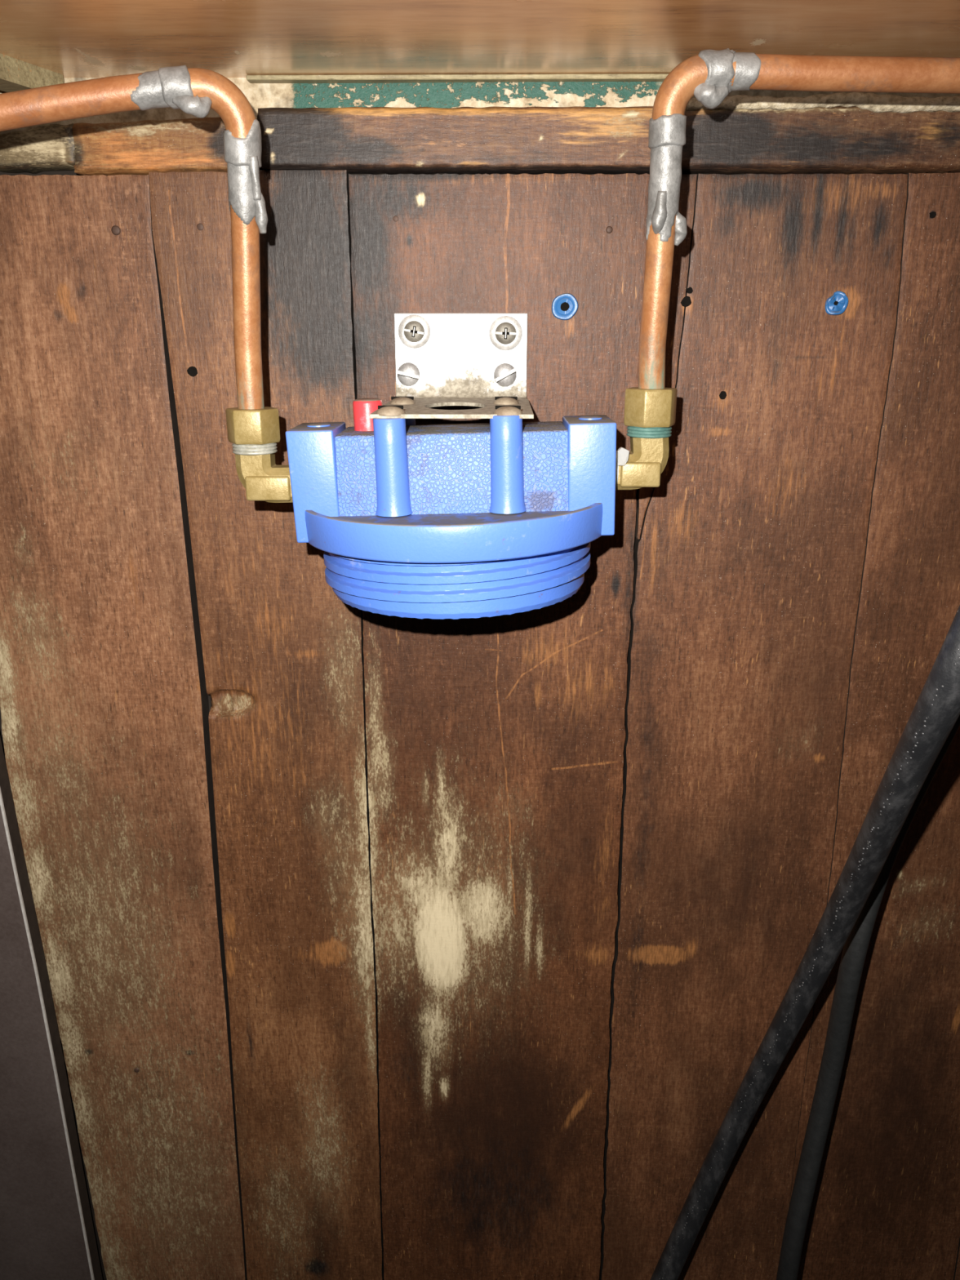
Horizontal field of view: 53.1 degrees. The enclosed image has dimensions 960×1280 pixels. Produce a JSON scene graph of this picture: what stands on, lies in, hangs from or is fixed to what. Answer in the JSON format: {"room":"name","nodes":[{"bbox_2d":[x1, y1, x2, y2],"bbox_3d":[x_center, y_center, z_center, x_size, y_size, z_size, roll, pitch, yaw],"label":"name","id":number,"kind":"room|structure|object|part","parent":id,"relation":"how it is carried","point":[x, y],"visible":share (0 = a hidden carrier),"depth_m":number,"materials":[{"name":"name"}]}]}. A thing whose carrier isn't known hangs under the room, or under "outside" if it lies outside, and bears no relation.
{"room":"utility area","nodes":[
{"label":"utility area","id":0,"kind":"room"},
{"bbox_2d":[0,77,959,1279],"bbox_3d":[0.007,0.259,0.690,2.000,1.200,0.035,0,18,1],"label":"wall","id":1,"kind":"structure","parent":0,"point":[375,946],"depth_m":0.61,"materials":[{"name":"brown wood"}]},
{"bbox_2d":[0,53,63,92],"bbox_3d":[-0.256,-0.254,0.399,0.018,0.011,0.220,6,19,17],"label":"trim","id":2,"kind":"structure","parent":1,"relation":"attached to","point":[15,74],"depth_m":0.47,"materials":[{"name":"brown wood"}]},
{"bbox_2d":[0,123,75,173],"bbox_3d":[-0.368,-0.260,0.513,0.316,0.024,0.021,0,18,1],"label":"trim","id":3,"kind":"structure","parent":1,"relation":"attached to","point":[49,147],"depth_m":0.50,"materials":[{"name":"grey wood"}]},
{"bbox_2d":[0,737,102,1279],"bbox_3d":[-0.516,0.380,0.705,0.454,0.873,0.015,0,18,1],"label":"panel","id":4,"kind":"object","parent":1,"relation":"attached to","point":[46,1228],"visible":1,"depth_m":0.68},
{"bbox_2d":[68,117,263,175],"bbox_3d":[-0.166,-0.262,0.510,0.097,0.027,0.020,0,18,1],"label":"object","id":5,"kind":"structure","parent":1,"relation":"attached to","point":[142,148],"depth_m":0.50,"materials":[{"name":"brown wood"}]},
{"bbox_2d":[369,312,533,418],"bbox_3d":[-0.012,-0.140,0.482,0.075,0.047,0.117,0,18,1],"label":"bracket","id":6,"kind":"object","parent":1,"relation":"attached to","point":[473,359],"visible":1,"depth_m":0.53,"materials":[{"name":"metal"}]},
{"bbox_2d":[398,314,430,348],"bbox_3d":[-0.036,-0.171,0.531,0.018,0.018,0.002,0,18,1],"label":"washer","id":7,"kind":"object","parent":6,"relation":"in","point":[414,330],"depth_m":0.53,"materials":[{"name":"metal"}]},
{"bbox_2d":[285,398,616,619],"bbox_3d":[-0.012,-0.072,0.479,0.152,0.094,0.152,17,24,42],"label":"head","id":8,"kind":"object","parent":6,"relation":"attached to","point":[501,516],"visible":0.99,"depth_m":0.44},
{"bbox_2d":[225,406,293,502],"bbox_3d":[-0.106,-0.090,0.475,0.036,0.047,0.023,0,18,1],"label":"pipe fitting","id":9,"kind":"object","parent":8,"relation":"attached to","point":[254,434],"visible":0.81,"depth_m":0.47,"materials":[{"name":"gold metal"}]},
{"bbox_2d":[0,65,267,408],"bbox_3d":[-0.321,-0.168,0.407,0.456,0.142,0.034,-3,18,-8],"label":"copper pipe","id":10,"kind":"object","parent":9,"relation":"attached to","point":[194,91],"visible":1,"depth_m":0.41,"materials":[{"name":"orange metal"}]},
{"bbox_3d":[-0.041,-0.081,0.447,0.018,0.045,0.018,-1,18,1],"label":"post","id":11,"kind":"part","parent":8,"relation":"part of","materials":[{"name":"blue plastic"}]},
{"bbox_3d":[-0.040,-0.098,0.501,0.018,0.045,0.018,-1,18,1],"label":"post","id":12,"kind":"part","parent":8,"relation":"part of","materials":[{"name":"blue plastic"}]},
{"bbox_3d":[0.013,-0.082,0.446,0.018,0.045,0.018,-1,18,1],"label":"post","id":13,"kind":"part","parent":8,"relation":"part of","materials":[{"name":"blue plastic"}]},
{"bbox_2d":[615,386,677,490],"bbox_3d":[0.079,-0.096,0.470,0.032,0.052,0.026,0,18,1],"label":"pipe fitting","id":14,"kind":"object","parent":8,"relation":"attached to","point":[650,415],"visible":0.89,"depth_m":0.46,"materials":[{"name":"gold metal"}]},
{"bbox_2d":[638,48,959,389],"bbox_3d":[0.216,-0.183,0.431,0.286,0.140,0.030,0,18,1],"label":"copper pipe","id":15,"kind":"object","parent":14,"relation":"attached to","point":[709,76],"visible":1,"depth_m":0.41,"materials":[{"name":"orange metal"}]},
{"bbox_3d":[-0.012,-0.116,0.482,0.074,0.002,0.106,0,18,1],"label":"shelf plate","id":16,"kind":"part","parent":6,"relation":"part of","materials":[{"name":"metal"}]},
{"bbox_3d":[-0.011,-0.156,0.531,0.074,0.047,0.014,0,18,1],"label":"plate","id":17,"kind":"part","parent":6,"relation":"part of","materials":[{"name":"metal"}]},
{"bbox_2d":[488,315,522,351],"bbox_3d":[0.014,-0.170,0.531,0.018,0.018,0.002,0,18,1],"label":"washer","id":18,"kind":"object","parent":6,"relation":"in","point":[505,332],"depth_m":0.53,"materials":[{"name":"metal"}]},
{"bbox_2d":[246,73,668,83],"bbox_3d":[0.068,-0.290,0.495,0.377,0.002,0.009,0,18,1],"label":"trim","id":19,"kind":"structure","parent":1,"relation":"attached to","point":[313,78],"depth_m":0.49,"materials":[{"name":"brown wood"}]},
{"bbox_2d":[551,293,578,319],"bbox_3d":[0.047,-0.184,0.529,0.015,0.014,0.006,0,18,1],"label":"plug","id":20,"kind":"object","parent":1,"relation":"attached to","point":[565,306],"visible":1,"depth_m":0.53,"materials":[{"name":"blue plastic"}]},
{"bbox_2d":[257,106,959,174],"bbox_3d":[0.202,-0.262,0.504,0.634,0.030,0.022,0,18,1],"label":"wooden beam","id":21,"kind":"structure","parent":1,"relation":"attached to","point":[426,140],"depth_m":0.50,"materials":[{"name":"brown wood"}]},
{"bbox_2d":[685,92,959,113],"bbox_3d":[0.224,-0.273,0.488,0.238,0.010,0.009,0,18,1],"label":"trim","id":22,"kind":"structure","parent":1,"relation":"attached to","point":[873,102],"depth_m":0.49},
{"bbox_2d":[825,290,848,315],"bbox_3d":[0.195,-0.185,0.528,0.012,0.013,0.008,0,18,1],"label":"plug","id":23,"kind":"object","parent":1,"relation":"attached to","point":[837,304],"visible":1,"depth_m":0.53,"materials":[{"name":"blue plastic"}]},
{"bbox_2d":[0,0,959,77],"bbox_3d":[0.052,-0.172,0.101,2.000,0.018,0.880,0,18,1],"label":"ceiling","id":24,"kind":"structure","parent":0,"point":[70,38],"depth_m":0.42,"materials":[{"name":"brown wood"}]},
{"bbox_2d":[650,604,959,1279],"bbox_3d":[0.344,0.226,0.375,0.688,0.996,0.151,12,21,32],"label":"hose","id":25,"kind":"object","parent":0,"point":[935,712],"visible":1,"depth_m":0.49,"materials":[{"name":"black rubber"}]},
{"bbox_2d":[776,715,959,1279],"bbox_3d":[0.412,0.175,0.561,0.438,0.887,0.045,0,18,1],"label":"hose","id":26,"kind":"object","parent":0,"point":[855,950],"visible":0.79,"depth_m":0.60,"materials":[{"name":"black rubber"}]}
]}

